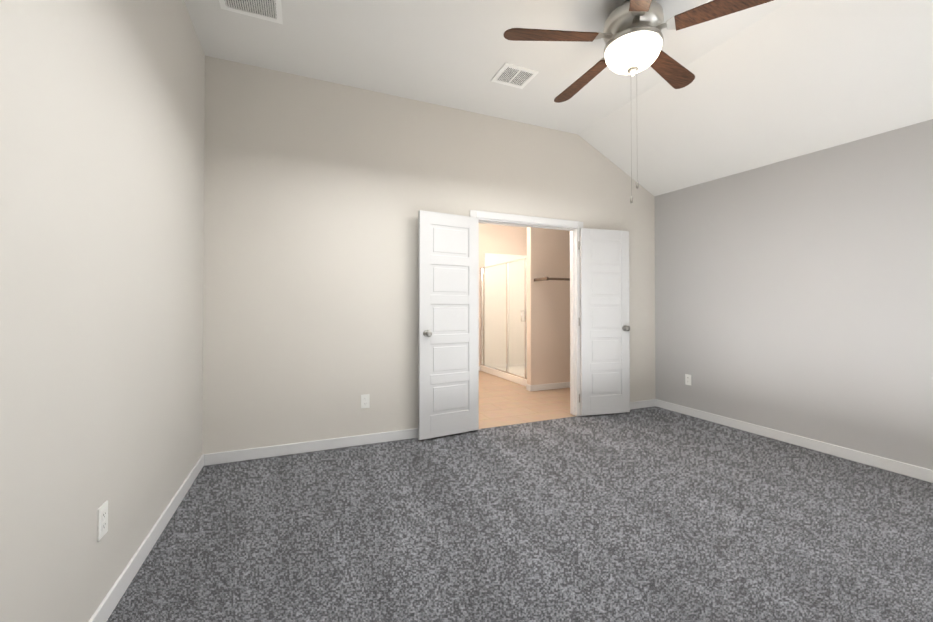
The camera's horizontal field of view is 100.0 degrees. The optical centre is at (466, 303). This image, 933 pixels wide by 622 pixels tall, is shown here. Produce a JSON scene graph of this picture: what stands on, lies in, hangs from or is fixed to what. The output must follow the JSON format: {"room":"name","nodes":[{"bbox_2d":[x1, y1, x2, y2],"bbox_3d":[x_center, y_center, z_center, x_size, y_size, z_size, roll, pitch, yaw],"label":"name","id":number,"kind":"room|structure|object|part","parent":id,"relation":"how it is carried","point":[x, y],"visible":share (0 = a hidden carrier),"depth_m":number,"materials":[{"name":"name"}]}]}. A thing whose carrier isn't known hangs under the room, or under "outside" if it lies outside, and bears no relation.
{"room":"empty bedroom","nodes":[
{"label":"empty bedroom","id":0,"kind":"room"},
{"bbox_2d":[0,0,204,621],"bbox_3d":[-1.056,-0.356,0.622,0.120,3.050,5.150,0,-1,-23],"label":"wall","id":1,"kind":"structure","parent":0,"point":[102,115],"depth_m":1.37,"materials":[{"name":"beige paint"}]},
{"bbox_2d":[97,500,107,540],"bbox_3d":[-1.337,0.796,1.442,0.008,0.115,0.070,0,-1,-23],"label":"electrical outlet","id":2,"kind":"object","parent":1,"relation":"attached to","point":[102,522],"visible":1,"depth_m":1.43,"materials":[{"name":"white plastic"}]},
{"bbox_2d":[88,454,203,621],"bbox_3d":[-0.995,1.127,0.631,0.013,0.085,4.910,0,-1,-23],"label":"baseboard","id":3,"kind":"structure","parent":1,"relation":"attached to","point":[109,603],"depth_m":1.76,"materials":[{"name":"white wood"}]},
{"bbox_2d":[202,56,655,453],"bbox_3d":[0.125,-0.321,3.846,4.557,3.050,0.120,0,-1,-23],"label":"wall","id":4,"kind":"structure","parent":0,"point":[319,195],"depth_m":3.28,"materials":[{"name":"beige paint"}]},
{"bbox_2d":[204,428,417,465],"bbox_3d":[-0.962,1.156,3.301,2.116,0.085,0.013,0,-1,-23],"label":"baseboard","id":5,"kind":"structure","parent":4,"relation":"attached to","point":[267,451],"depth_m":3.15,"materials":[{"name":"white wood"}]},
{"bbox_2d":[361,394,369,407],"bbox_3d":[-0.865,0.832,3.349,0.070,0.115,0.008,0,-1,-23],"label":"electrical outlet","id":6,"kind":"object","parent":4,"relation":"attached to","point":[365,400],"visible":1,"depth_m":3.35,"materials":[{"name":"white plastic"}]},
{"bbox_2d":[418,210,478,439],"bbox_3d":[-0.150,0.183,3.573,0.613,2.006,0.173,0,-1,-30],"label":"door leaf","id":7,"kind":"structure","parent":4,"relation":"in","point":[448,324],"depth_m":3.54,"materials":[{"name":"white wood"}]},
{"bbox_2d":[470,210,582,415],"bbox_3d":[0.626,0.155,4.044,1.340,2.104,0.136,0,-1,-23],"label":"door frame","id":8,"kind":"structure","parent":4,"relation":"attached to","point":[574,395],"depth_m":4.23,"materials":[{"name":"white wood"}]},
{"bbox_2d":[578,228,629,415],"bbox_3d":[1.506,0.192,4.269,0.613,2.005,0.173,0,-1,-16],"label":"door leaf","id":9,"kind":"structure","parent":4,"relation":"in","point":[604,323],"depth_m":4.25,"materials":[{"name":"white wood"}]},
{"bbox_2d":[630,399,655,409],"bbox_3d":[1.762,1.169,4.446,1.035,0.085,0.013,0,-1,-23],"label":"baseboard","id":10,"kind":"structure","parent":4,"relation":"attached to","point":[643,404],"depth_m":4.57,"materials":[{"name":"white wood"}]},
{"bbox_2d":[479,224,526,365],"bbox_3d":[0.104,-0.133,7.329,3.800,2.750,0.120,0,-1,-23],"label":"wall","id":11,"kind":"structure","parent":0,"point":[500,239],"depth_m":7.47,"materials":[{"name":"beige paint"}]},
{"bbox_2d":[479,222,526,227],"bbox_3d":[0.704,-1.573,5.915,4.040,0.100,3.220,0,-1,-23],"label":"ceiling","id":12,"kind":"structure","parent":0,"point":[502,225],"depth_m":7.51,"materials":[{"name":"paint"}]},
{"bbox_2d":[107,406,932,621],"bbox_3d":[1.121,1.208,1.460,4.797,0.060,5.040,0,-1,-23],"label":"floor carpet","id":13,"kind":"object","parent":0,"point":[653,514],"visible":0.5,"depth_m":2.02,"materials":[{"name":"grey carpet"}]},
{"bbox_2d":[479,371,574,428],"bbox_3d":[0.726,1.258,5.834,4.040,0.056,3.330,0,-1,-23],"label":"floor","id":14,"kind":"structure","parent":0,"point":[503,402],"depth_m":4.80,"materials":[{"name":"beige wood"}]},
{"bbox_2d":[480,253,526,385],"bbox_3d":[1.073,0.135,6.675,1.057,2.208,1.834,0,-1,-23],"label":"shower enclosure","id":15,"kind":"object","parent":14,"relation":"on","point":[505,316],"visible":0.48,"depth_m":7.42,"materials":[{"name":"clear glass"}]},
{"bbox_2d":[527,227,569,384],"bbox_3d":[1.745,-0.148,5.914,1.870,2.750,0.100,0,-1,-23],"label":"wall","id":16,"kind":"structure","parent":0,"point":[548,324],"depth_m":5.62,"materials":[{"name":"beige paint"}]},
{"bbox_2d":[526,384,530,390],"bbox_3d":[0.880,1.180,5.529,0.013,0.085,0.113,0,-1,-23],"label":"baseboard","id":17,"kind":"structure","parent":16,"relation":"attached to","point":[528,387],"depth_m":5.53,"materials":[{"name":"white wood"}]},
{"bbox_2d":[531,382,569,390],"bbox_3d":[1.767,1.184,5.848,1.870,0.085,0.013,0,-1,-23],"label":"baseboard","id":18,"kind":"structure","parent":16,"relation":"attached to","point":[539,387],"depth_m":5.60,"materials":[{"name":"white wood"}]},
{"bbox_2d":[534,277,569,281],"bbox_3d":[1.851,-0.335,5.722,1.825,0.080,0.340,0,-1,-23],"label":"hanging rod","id":19,"kind":"object","parent":16,"relation":"attached to","point":[545,279],"visible":0.38,"depth_m":5.33,"materials":[{"name":"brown metal"}]},
{"bbox_2d":[184,0,932,195],"bbox_3d":[1.099,-1.526,1.541,4.797,0.890,5.150,0,-1,-23],"label":"ceiling","id":20,"kind":"structure","parent":0,"point":[775,81],"depth_m":2.86,"materials":[{"name":"paint"}]},
{"bbox_2d":[219,0,282,23],"bbox_3d":[-1.263,-1.859,2.249,0.350,0.009,0.600,0,-1,-23],"label":"ceiling vent","id":21,"kind":"object","parent":20,"relation":"in","point":[269,10],"visible":1,"depth_m":2.46,"materials":[{"name":"grey metal"}]},
{"bbox_2d":[491,63,538,88],"bbox_3d":[0.389,-1.849,3.185,0.300,0.008,0.255,0,-1,-23],"label":"ceiling vent","id":22,"kind":"object","parent":20,"relation":"in","point":[506,73],"visible":1,"depth_m":3.17,"materials":[{"name":"grey metal"}]},
{"bbox_2d":[503,0,773,202],"bbox_3d":[1.019,-1.218,2.499,1.547,1.282,1.493,0,-1,-23],"label":"ceiling fan","id":23,"kind":"object","parent":20,"relation":"hanging from","point":[631,35],"visible":1,"depth_m":2.35,"materials":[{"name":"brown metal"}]},
{"bbox_3d":[1.036,-1.524,2.442,0.332,0.125,0.332,0,-1,-23],"label":"lamp shade","id":24,"kind":"part","parent":23,"relation":"part of","materials":[{"name":"white glass"}]},
{"bbox_3d":[0.968,-1.084,2.263,0.047,1.008,0.028,0,-1,-23],"label":"pull chain","id":25,"kind":"part","parent":23,"relation":"part of","materials":[{"name":"grey metal"}]},
{"bbox_2d":[655,119,932,469],"bbox_3d":[3.255,-0.063,2.431,0.120,2.504,5.150,0,-1,-23],"label":"wall","id":26,"kind":"structure","parent":0,"point":[794,296],"depth_m":3.23,"materials":[{"name":"grey paint"}]},
{"bbox_2d":[685,374,690,384],"bbox_3d":[2.413,0.824,4.262,0.008,0.115,0.070,0,-1,-23],"label":"electrical outlet","id":27,"kind":"object","parent":26,"relation":"attached to","point":[687,379],"visible":1,"depth_m":4.27,"materials":[{"name":"white plastic"}]},
{"bbox_2d":[656,399,932,482],"bbox_3d":[3.194,1.146,2.392,0.013,0.085,4.910,0,-1,-23],"label":"baseboard","id":28,"kind":"structure","parent":26,"relation":"attached to","point":[910,470],"depth_m":3.21,"materials":[{"name":"white wood"}]}
]}

